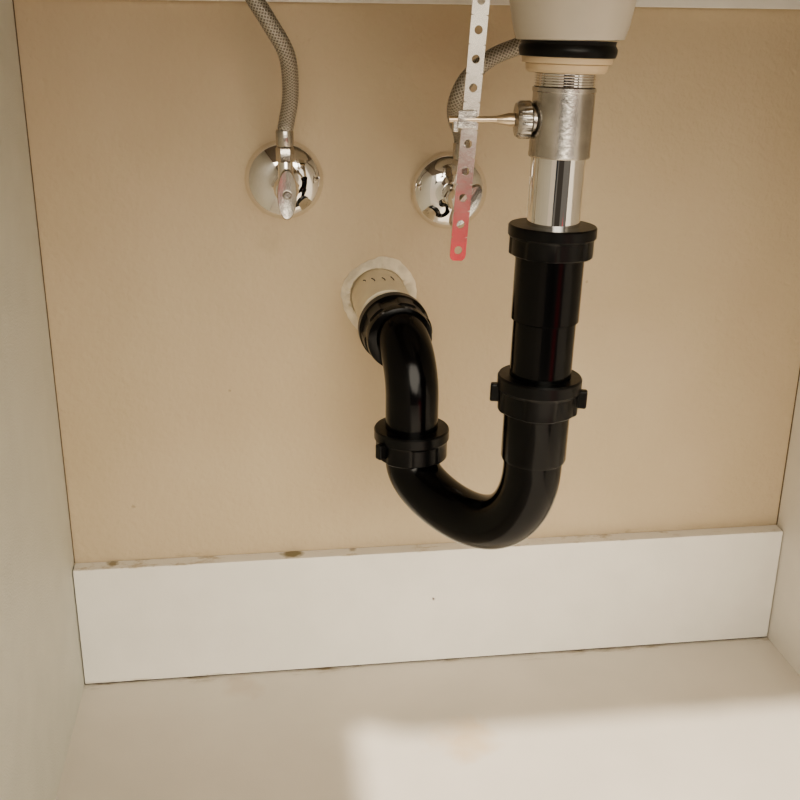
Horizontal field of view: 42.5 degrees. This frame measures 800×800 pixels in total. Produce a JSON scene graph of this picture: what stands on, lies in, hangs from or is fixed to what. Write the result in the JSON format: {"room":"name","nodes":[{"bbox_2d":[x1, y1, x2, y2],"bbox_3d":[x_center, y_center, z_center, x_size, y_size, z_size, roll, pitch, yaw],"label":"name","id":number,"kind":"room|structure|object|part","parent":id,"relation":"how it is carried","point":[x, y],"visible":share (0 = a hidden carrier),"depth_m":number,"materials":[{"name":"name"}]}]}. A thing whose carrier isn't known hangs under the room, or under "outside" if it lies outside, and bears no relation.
{"room":"bathroom","nodes":[
{"label":"bathroom","id":0,"kind":"room"},
{"bbox_2d":[0,0,84,799],"bbox_3d":[-0.230,0.017,0.491,0.016,0.660,0.560,-2,20,-7],"label":"panel","id":1,"kind":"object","parent":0,"point":[42,679],"depth_m":0.68,"materials":[{"name":"laminate"}]},
{"bbox_2d":[12,0,74,562],"bbox_3d":[-0.260,-0.068,0.756,0.001,0.423,0.001,-2,20,-7],"label":"trim","id":2,"kind":"structure","parent":1,"relation":"attached to","point":[12,0],"depth_m":0.74,"materials":[{"name":"brown"}]},
{"bbox_2d":[14,0,799,564],"bbox_3d":[0.036,-0.085,0.804,0.632,0.676,0.020,-2,20,-7],"label":"wall","id":3,"kind":"structure","parent":0,"point":[218,393],"depth_m":0.78,"materials":[{"name":"paint"}]},
{"bbox_2d":[245,129,322,219],"bbox_3d":[-0.080,-0.154,0.714,0.057,0.068,0.069,-2,20,-7],"label":"shutoff valve","id":4,"kind":"object","parent":3,"relation":"attached to","point":[284,177],"visible":1,"depth_m":0.73,"materials":[{"name":"silver metal"}]},
{"bbox_2d":[245,0,298,130],"bbox_3d":[-0.089,-0.271,0.632,0.067,0.211,0.039,-14,25,-36],"label":"supply hose","id":5,"kind":"object","parent":4,"relation":"attached to","point":[261,10],"visible":1,"depth_m":0.65,"materials":[{"name":"metal"}]},
{"bbox_2d":[275,147,294,177],"bbox_3d":[-0.078,-0.160,0.702,0.013,0.026,0.011,-2,20,-7],"label":"outlet","id":6,"kind":"object","parent":4,"relation":"attached to","point":[285,156],"depth_m":0.70,"materials":[{"name":"silver metal"}]},
{"bbox_3d":[-0.076,-0.138,0.690,0.013,0.034,0.010,0,20,-8],"label":"oval handle","id":7,"kind":"part","parent":4,"relation":"part of","materials":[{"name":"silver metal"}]},
{"bbox_2d":[341,256,416,329],"bbox_3d":[-0.012,-0.069,0.756,0.059,0.060,0.066,-2,20,-7],"label":"pipe","id":8,"kind":"object","parent":3,"relation":"attached to","point":[373,278],"visible":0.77,"depth_m":0.78,"materials":[{"name":"beige plastic"}]},
{"bbox_2d":[358,218,597,549],"bbox_3d":[0.033,-0.014,0.663,0.072,0.219,0.191,-14,25,-35],"label":"p-trap","id":9,"kind":"object","parent":8,"relation":"attached to","point":[537,395],"visible":0.99,"depth_m":0.62,"materials":[{"name":"black plastic"}]},
{"bbox_3d":[0.002,-0.020,0.706,0.037,0.089,0.080,-5,21,-14],"label":"trap arm","id":10,"kind":"part","parent":9,"relation":"part of","materials":[{"name":"black plastic"}]},
{"bbox_2d":[449,40,617,229],"bbox_3d":[0.071,-0.141,0.562,0.089,0.106,0.052,-2,20,-7],"label":"sink drain","id":11,"kind":"object","parent":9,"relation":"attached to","point":[557,123],"visible":0.99,"depth_m":0.55,"materials":[{"name":"silver metal"}]},
{"bbox_3d":[0.045,-0.152,0.557,0.037,0.004,0.004,-1,20,-5],"label":"pivot rod","id":12,"kind":"part","parent":11,"relation":"part of","materials":[{"name":"silver metal"}]},
{"bbox_2d":[522,55,612,65],"bbox_3d":[0.089,-0.182,0.550,0.048,0.005,0.048,-2,20,-7],"label":"washer","id":13,"kind":"object","parent":11,"relation":"in","point":[531,60],"depth_m":0.53,"materials":[{"name":"beige plastic"}]},
{"bbox_2d":[501,414,568,470],"bbox_3d":[0.082,0.019,0.623,0.040,0.036,0.039,-2,20,-7],"label":"socket","id":14,"kind":"object","parent":9,"relation":"attached to","point":[530,442],"depth_m":0.61,"materials":[{"name":"black plastic"}]},
{"bbox_2d":[84,636,766,684],"bbox_3d":[0.035,0.223,0.898,0.600,0.001,0.012,-2,20,-7],"label":"trim","id":15,"kind":"structure","parent":3,"relation":"attached to","point":[765,636],"depth_m":0.89,"materials":[{"name":"brown"}]},
{"bbox_2d":[73,525,782,683],"bbox_3d":[0.035,0.173,0.879,0.598,0.106,0.013,-2,20,-7],"label":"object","id":16,"kind":"structure","parent":3,"relation":"attached to","point":[146,619],"depth_m":0.87,"materials":[{"name":"white plastic"}]},
{"bbox_2d":[411,143,486,228],"bbox_3d":[0.041,-0.150,0.733,0.057,0.068,0.069,-2,20,-7],"label":"shutoff valve","id":17,"kind":"object","parent":3,"relation":"attached to","point":[434,182],"visible":0.62,"depth_m":0.75,"materials":[{"name":"silver metal"}]},
{"bbox_2d":[452,159,468,189],"bbox_3d":[0.043,-0.155,0.721,0.013,0.026,0.011,-2,20,-7],"label":"outlet","id":18,"kind":"object","parent":17,"relation":"attached to","point":[465,170],"depth_m":0.72,"materials":[{"name":"silver metal"}]},
{"bbox_3d":[0.045,-0.134,0.709,0.013,0.034,0.010,32,13,-17],"label":"oval handle","id":19,"kind":"part","parent":17,"relation":"part of","materials":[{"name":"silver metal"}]},
{"bbox_2d":[447,38,520,143],"bbox_3d":[0.067,-0.276,0.668,0.075,0.219,0.075,-2,20,-7],"label":"supply hose","id":20,"kind":"object","parent":17,"relation":"attached to","point":[509,49],"visible":0.37,"depth_m":0.66,"materials":[{"name":"metal"}]},
{"bbox_2d":[172,0,799,8],"bbox_3d":[0.041,-0.336,0.696,0.598,0.128,0.012,-2,20,-7],"label":"trim","id":21,"kind":"structure","parent":3,"relation":"attached to","point":[736,4],"depth_m":0.73,"materials":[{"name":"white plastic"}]},
{"bbox_3d":[0.077,-0.326,0.421,0.632,0.040,0.580,-2,20,-7],"label":"countertop","id":22,"kind":"structure","parent":3,"relation":"on","visible":0},
{"bbox_2d":[509,0,636,40],"bbox_3d":[0.091,-0.284,0.514,0.360,0.196,0.360,-2,20,-7],"label":"sink basin","id":23,"kind":"object","parent":22,"relation":"in","point":[559,20],"visible":1,"depth_m":0.52,"materials":[{"name":"ceramic"}]},
{"bbox_2d":[449,0,489,260],"bbox_3d":[0.038,-0.162,0.556,0.020,0.175,0.009,-2,20,-7],"label":"strap","id":24,"kind":"object","parent":23,"relation":"hanging from","point":[477,42],"visible":1,"depth_m":0.56,"materials":[{"name":"metal"}]},
{"bbox_2d":[56,637,799,799],"bbox_3d":[0.102,0.400,0.437,0.632,0.016,1.010,-2,20,-7],"label":"floor","id":25,"kind":"structure","parent":0,"point":[719,719],"depth_m":0.80,"materials":[{"name":"white plastic"}]},
{"bbox_2d":[767,377,799,675],"bbox_3d":[0.380,-0.005,0.571,0.016,0.660,0.560,-2,20,-7],"label":"panel","id":26,"kind":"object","parent":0,"point":[784,622],"depth_m":0.89,"materials":[{"name":"white laminate"}]},
{"bbox_2d":[776,369,799,524],"bbox_3d":[0.334,-0.089,0.834,0.001,0.423,0.001,-2,20,-7],"label":"trim","id":27,"kind":"structure","parent":26,"relation":"attached to","point":[799,369],"depth_m":0.88,"materials":[{"name":"brown"}]}
]}

